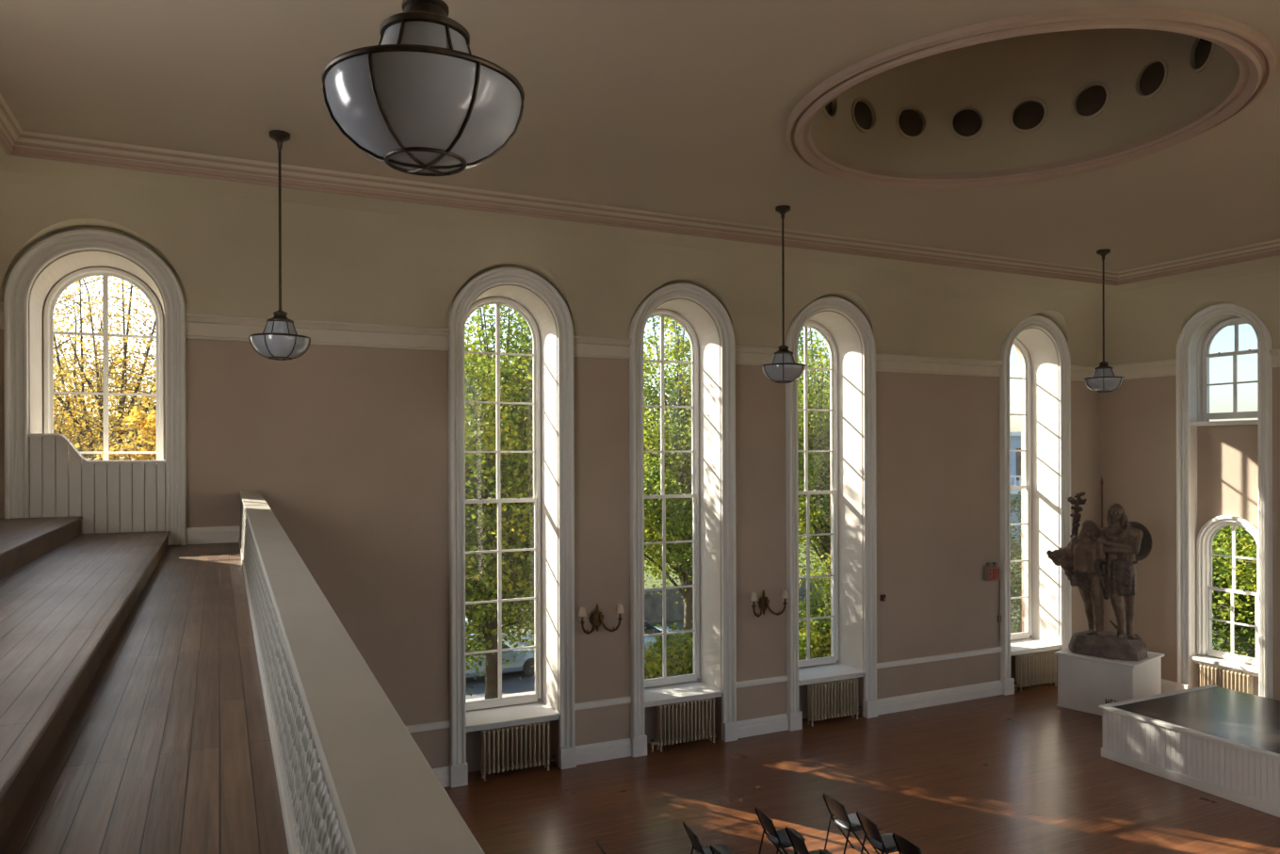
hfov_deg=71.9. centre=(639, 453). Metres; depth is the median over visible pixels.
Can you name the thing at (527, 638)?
car
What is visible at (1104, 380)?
pendant lamp
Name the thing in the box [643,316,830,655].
tree
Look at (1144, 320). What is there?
wall
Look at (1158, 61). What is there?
wall
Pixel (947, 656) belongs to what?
trim
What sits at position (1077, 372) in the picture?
trim
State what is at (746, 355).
trim
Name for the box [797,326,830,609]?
tree
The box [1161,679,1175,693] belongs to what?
baseboard
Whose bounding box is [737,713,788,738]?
baseboard
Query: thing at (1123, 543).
statue
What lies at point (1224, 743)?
stage platform
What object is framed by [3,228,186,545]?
window
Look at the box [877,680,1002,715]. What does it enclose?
baseboard
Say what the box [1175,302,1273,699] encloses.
window
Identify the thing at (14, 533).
floor
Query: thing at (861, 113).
window
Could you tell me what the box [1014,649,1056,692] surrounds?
radiator
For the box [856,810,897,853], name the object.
folding chair
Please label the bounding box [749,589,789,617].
wall sconce
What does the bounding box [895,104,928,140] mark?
window
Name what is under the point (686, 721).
radiator
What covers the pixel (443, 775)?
baseboard
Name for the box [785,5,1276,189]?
trim
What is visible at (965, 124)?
window
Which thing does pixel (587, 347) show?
trim
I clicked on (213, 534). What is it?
baseboard
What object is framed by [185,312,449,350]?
trim
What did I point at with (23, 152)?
trim
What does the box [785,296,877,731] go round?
window
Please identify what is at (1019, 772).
floor
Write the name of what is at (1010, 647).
window
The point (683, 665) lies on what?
shrub
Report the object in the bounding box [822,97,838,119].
window
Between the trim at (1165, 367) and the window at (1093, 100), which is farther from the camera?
the trim at (1165, 367)
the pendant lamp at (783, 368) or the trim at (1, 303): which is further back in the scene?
the pendant lamp at (783, 368)
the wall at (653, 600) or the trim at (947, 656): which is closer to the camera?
the trim at (947, 656)
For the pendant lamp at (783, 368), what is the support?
hanging from the ceiling
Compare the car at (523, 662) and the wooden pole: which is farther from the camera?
the car at (523, 662)
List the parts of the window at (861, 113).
pane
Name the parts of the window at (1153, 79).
pane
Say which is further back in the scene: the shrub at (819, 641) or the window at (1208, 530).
the shrub at (819, 641)
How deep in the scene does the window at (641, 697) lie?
16.19 m
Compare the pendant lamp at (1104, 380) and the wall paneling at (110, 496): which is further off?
the pendant lamp at (1104, 380)
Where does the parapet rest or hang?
on the floor at (167, 749)
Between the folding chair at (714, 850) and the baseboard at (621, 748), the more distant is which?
the baseboard at (621, 748)
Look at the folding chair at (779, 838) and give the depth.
10.93 m
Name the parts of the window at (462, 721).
sash, sash, frame, sill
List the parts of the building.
railing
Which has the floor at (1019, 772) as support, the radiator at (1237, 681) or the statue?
the radiator at (1237, 681)
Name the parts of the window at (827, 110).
pane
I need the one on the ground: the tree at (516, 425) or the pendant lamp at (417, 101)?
the tree at (516, 425)
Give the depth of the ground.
54.48 m
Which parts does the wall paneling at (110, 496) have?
cap moulding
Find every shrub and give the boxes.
[644,619,693,680]
[798,552,830,660]
[1010,490,1021,633]
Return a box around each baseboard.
[186,525,240,544]
[432,766,450,787]
[576,738,631,765]
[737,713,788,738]
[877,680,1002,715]
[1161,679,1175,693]
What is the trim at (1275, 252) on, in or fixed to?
attached to the wall at (1144, 320)
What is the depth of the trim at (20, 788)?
3.91 m
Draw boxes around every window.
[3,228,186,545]
[448,267,576,788]
[629,283,737,757]
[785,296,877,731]
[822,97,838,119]
[851,97,877,132]
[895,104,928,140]
[949,104,986,140]
[999,315,1071,696]
[1008,97,1047,132]
[1071,81,1110,119]
[1133,57,1167,99]
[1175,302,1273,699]
[1186,36,1215,72]
[1190,515,1258,677]
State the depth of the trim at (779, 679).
16.55 m
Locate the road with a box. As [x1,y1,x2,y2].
[465,590,1216,699]
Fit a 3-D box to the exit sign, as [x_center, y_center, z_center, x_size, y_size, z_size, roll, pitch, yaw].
[7.591,2.540,19.028,0.340,0.389,0.138,0,0,-25]
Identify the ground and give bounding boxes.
[474,525,1255,658]
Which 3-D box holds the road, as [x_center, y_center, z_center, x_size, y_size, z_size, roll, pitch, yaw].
[-4.511,7.768,32.737,140.000,0.020,8.000,0,0,-25]
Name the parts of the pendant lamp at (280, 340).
lamp shade, glass, rod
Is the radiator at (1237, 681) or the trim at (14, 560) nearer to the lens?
the trim at (14, 560)
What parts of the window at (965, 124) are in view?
pane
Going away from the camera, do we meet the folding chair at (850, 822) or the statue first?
the folding chair at (850, 822)
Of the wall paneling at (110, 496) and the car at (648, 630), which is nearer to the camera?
the wall paneling at (110, 496)
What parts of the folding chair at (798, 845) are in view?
backrest, seat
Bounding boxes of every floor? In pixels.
[0,516,82,556]
[0,531,170,803]
[0,542,289,853]
[443,682,1279,853]
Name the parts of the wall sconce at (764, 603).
lamp shade, arm, arm, lamp shade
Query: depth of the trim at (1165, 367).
19.57 m
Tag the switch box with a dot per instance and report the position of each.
(998, 616)
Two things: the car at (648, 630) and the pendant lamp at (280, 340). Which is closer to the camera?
the pendant lamp at (280, 340)
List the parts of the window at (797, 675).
sash, frame, sash, sill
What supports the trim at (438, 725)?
attached to the wall at (347, 446)
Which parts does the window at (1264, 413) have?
sill, frame, sash, sash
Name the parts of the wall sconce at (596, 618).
lamp shade, arm, arm, lamp shade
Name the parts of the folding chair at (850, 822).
leg, backrest, leg, seat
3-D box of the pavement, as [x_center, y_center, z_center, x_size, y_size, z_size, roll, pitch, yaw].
[-2.380,7.741,28.269,140.000,0.060,1.700,0,0,-25]
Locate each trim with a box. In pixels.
[0,302,3,329]
[0,519,81,580]
[0,537,168,842]
[8,134,1117,286]
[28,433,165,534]
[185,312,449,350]
[405,720,450,733]
[573,336,631,359]
[574,696,631,711]
[735,345,778,365]
[736,675,787,688]
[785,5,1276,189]
[875,353,1003,376]
[876,647,1002,669]
[1070,365,1098,381]
[1108,358,1176,379]
[1116,241,1279,286]
[1268,348,1279,367]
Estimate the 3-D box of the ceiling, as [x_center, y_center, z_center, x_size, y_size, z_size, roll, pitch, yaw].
[3.782,-4.924,9.257,24.486,2.320,16.660,0,0,-25]
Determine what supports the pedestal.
on the floor at (1019, 772)
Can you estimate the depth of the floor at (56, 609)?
5.61 m
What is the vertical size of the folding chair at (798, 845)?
0.847 m
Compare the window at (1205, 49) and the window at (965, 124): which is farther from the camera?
the window at (965, 124)
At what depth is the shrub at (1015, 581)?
27.39 m
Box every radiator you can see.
[480,721,556,781]
[650,697,715,751]
[807,678,862,727]
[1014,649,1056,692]
[1198,664,1253,695]
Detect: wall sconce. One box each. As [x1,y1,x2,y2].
[578,603,624,634]
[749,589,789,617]
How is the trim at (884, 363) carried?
attached to the wall at (347, 446)
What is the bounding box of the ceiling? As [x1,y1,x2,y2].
[0,0,1279,271]
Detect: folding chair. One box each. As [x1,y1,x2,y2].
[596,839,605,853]
[682,821,732,853]
[709,844,721,853]
[754,807,805,853]
[785,826,831,853]
[822,793,869,853]
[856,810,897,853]
[891,832,922,853]
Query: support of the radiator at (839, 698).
on the floor at (1019, 772)
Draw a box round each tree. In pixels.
[53,275,156,465]
[53,317,156,451]
[75,386,156,464]
[464,304,645,699]
[480,324,677,538]
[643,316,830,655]
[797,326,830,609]
[797,358,829,554]
[1212,525,1256,657]
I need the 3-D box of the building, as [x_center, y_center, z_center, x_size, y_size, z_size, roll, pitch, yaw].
[31.704,2.664,67.856,20.800,8.600,10.450,0,0,10]
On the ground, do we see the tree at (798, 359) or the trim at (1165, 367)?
the tree at (798, 359)
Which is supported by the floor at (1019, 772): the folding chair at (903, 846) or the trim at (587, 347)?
the folding chair at (903, 846)
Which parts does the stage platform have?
skirting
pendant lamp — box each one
[248,129,310,360]
[321,0,524,176]
[761,205,805,383]
[1084,248,1124,392]
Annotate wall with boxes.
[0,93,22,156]
[0,130,1117,772]
[502,577,825,629]
[903,61,1159,135]
[1100,239,1279,700]
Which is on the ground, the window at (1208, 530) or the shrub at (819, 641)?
the shrub at (819, 641)
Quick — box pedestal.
[1053,648,1164,715]
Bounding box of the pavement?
[465,613,1237,702]
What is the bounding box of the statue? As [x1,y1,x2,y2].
[1046,491,1152,661]
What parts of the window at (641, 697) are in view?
sash, sash, frame, sill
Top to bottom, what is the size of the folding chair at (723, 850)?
0.847 m
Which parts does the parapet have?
moulding, embossed panel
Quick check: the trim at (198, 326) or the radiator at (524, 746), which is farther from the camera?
the radiator at (524, 746)
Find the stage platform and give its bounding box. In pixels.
[1098,684,1279,817]
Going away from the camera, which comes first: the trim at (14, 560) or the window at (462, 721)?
the trim at (14, 560)
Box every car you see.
[465,617,534,644]
[465,633,534,679]
[644,620,683,654]
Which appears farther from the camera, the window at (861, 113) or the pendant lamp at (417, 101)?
the window at (861, 113)
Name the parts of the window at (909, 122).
pane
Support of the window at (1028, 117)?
attached to the ceiling
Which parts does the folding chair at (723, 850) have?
backrest, seat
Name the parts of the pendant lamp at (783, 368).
rod, glass, lamp shade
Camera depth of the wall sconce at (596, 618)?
15.05 m
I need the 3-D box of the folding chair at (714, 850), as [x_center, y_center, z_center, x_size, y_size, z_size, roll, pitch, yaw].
[1.112,4.844,9.962,0.562,0.847,0.476,0,0,-23]
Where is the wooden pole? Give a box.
[1100,477,1103,631]
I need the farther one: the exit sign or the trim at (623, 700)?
the exit sign
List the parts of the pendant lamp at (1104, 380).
rod, glass, lamp shade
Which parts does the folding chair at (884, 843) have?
leg, backrest, seat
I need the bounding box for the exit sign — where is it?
[984,562,1000,581]
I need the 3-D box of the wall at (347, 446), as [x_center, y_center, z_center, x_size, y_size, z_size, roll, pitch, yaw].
[0.817,0.753,15.512,24.486,9.016,2.800,0,0,-25]
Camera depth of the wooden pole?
20.40 m
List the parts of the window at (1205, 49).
pane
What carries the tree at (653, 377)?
on the ground
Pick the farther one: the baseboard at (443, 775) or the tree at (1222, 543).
the tree at (1222, 543)
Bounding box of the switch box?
[997,581,1001,641]
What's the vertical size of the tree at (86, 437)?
17.118 m
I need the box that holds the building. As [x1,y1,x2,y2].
[1009,431,1021,548]
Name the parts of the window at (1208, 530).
sill, frame, sash, sash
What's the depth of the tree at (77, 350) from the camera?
40.51 m
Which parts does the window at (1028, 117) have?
pane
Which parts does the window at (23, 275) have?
frame, sash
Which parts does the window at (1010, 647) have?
sash, sash, frame, sill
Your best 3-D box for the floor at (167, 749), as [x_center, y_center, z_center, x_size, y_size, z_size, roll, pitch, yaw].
[-3.020,1.323,6.007,1.001,0.120,14.539,0,0,-25]
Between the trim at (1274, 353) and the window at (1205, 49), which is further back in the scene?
the trim at (1274, 353)
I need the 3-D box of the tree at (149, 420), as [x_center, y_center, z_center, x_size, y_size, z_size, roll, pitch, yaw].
[-9.178,3.013,18.486,5.375,10.172,5.121,0,0,15]
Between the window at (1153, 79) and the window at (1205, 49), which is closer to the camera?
the window at (1205, 49)
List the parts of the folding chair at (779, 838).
leg, backrest, seat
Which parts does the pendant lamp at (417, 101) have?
lamp shade, glass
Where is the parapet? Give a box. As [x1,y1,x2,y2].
[238,490,484,853]
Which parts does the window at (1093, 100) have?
pane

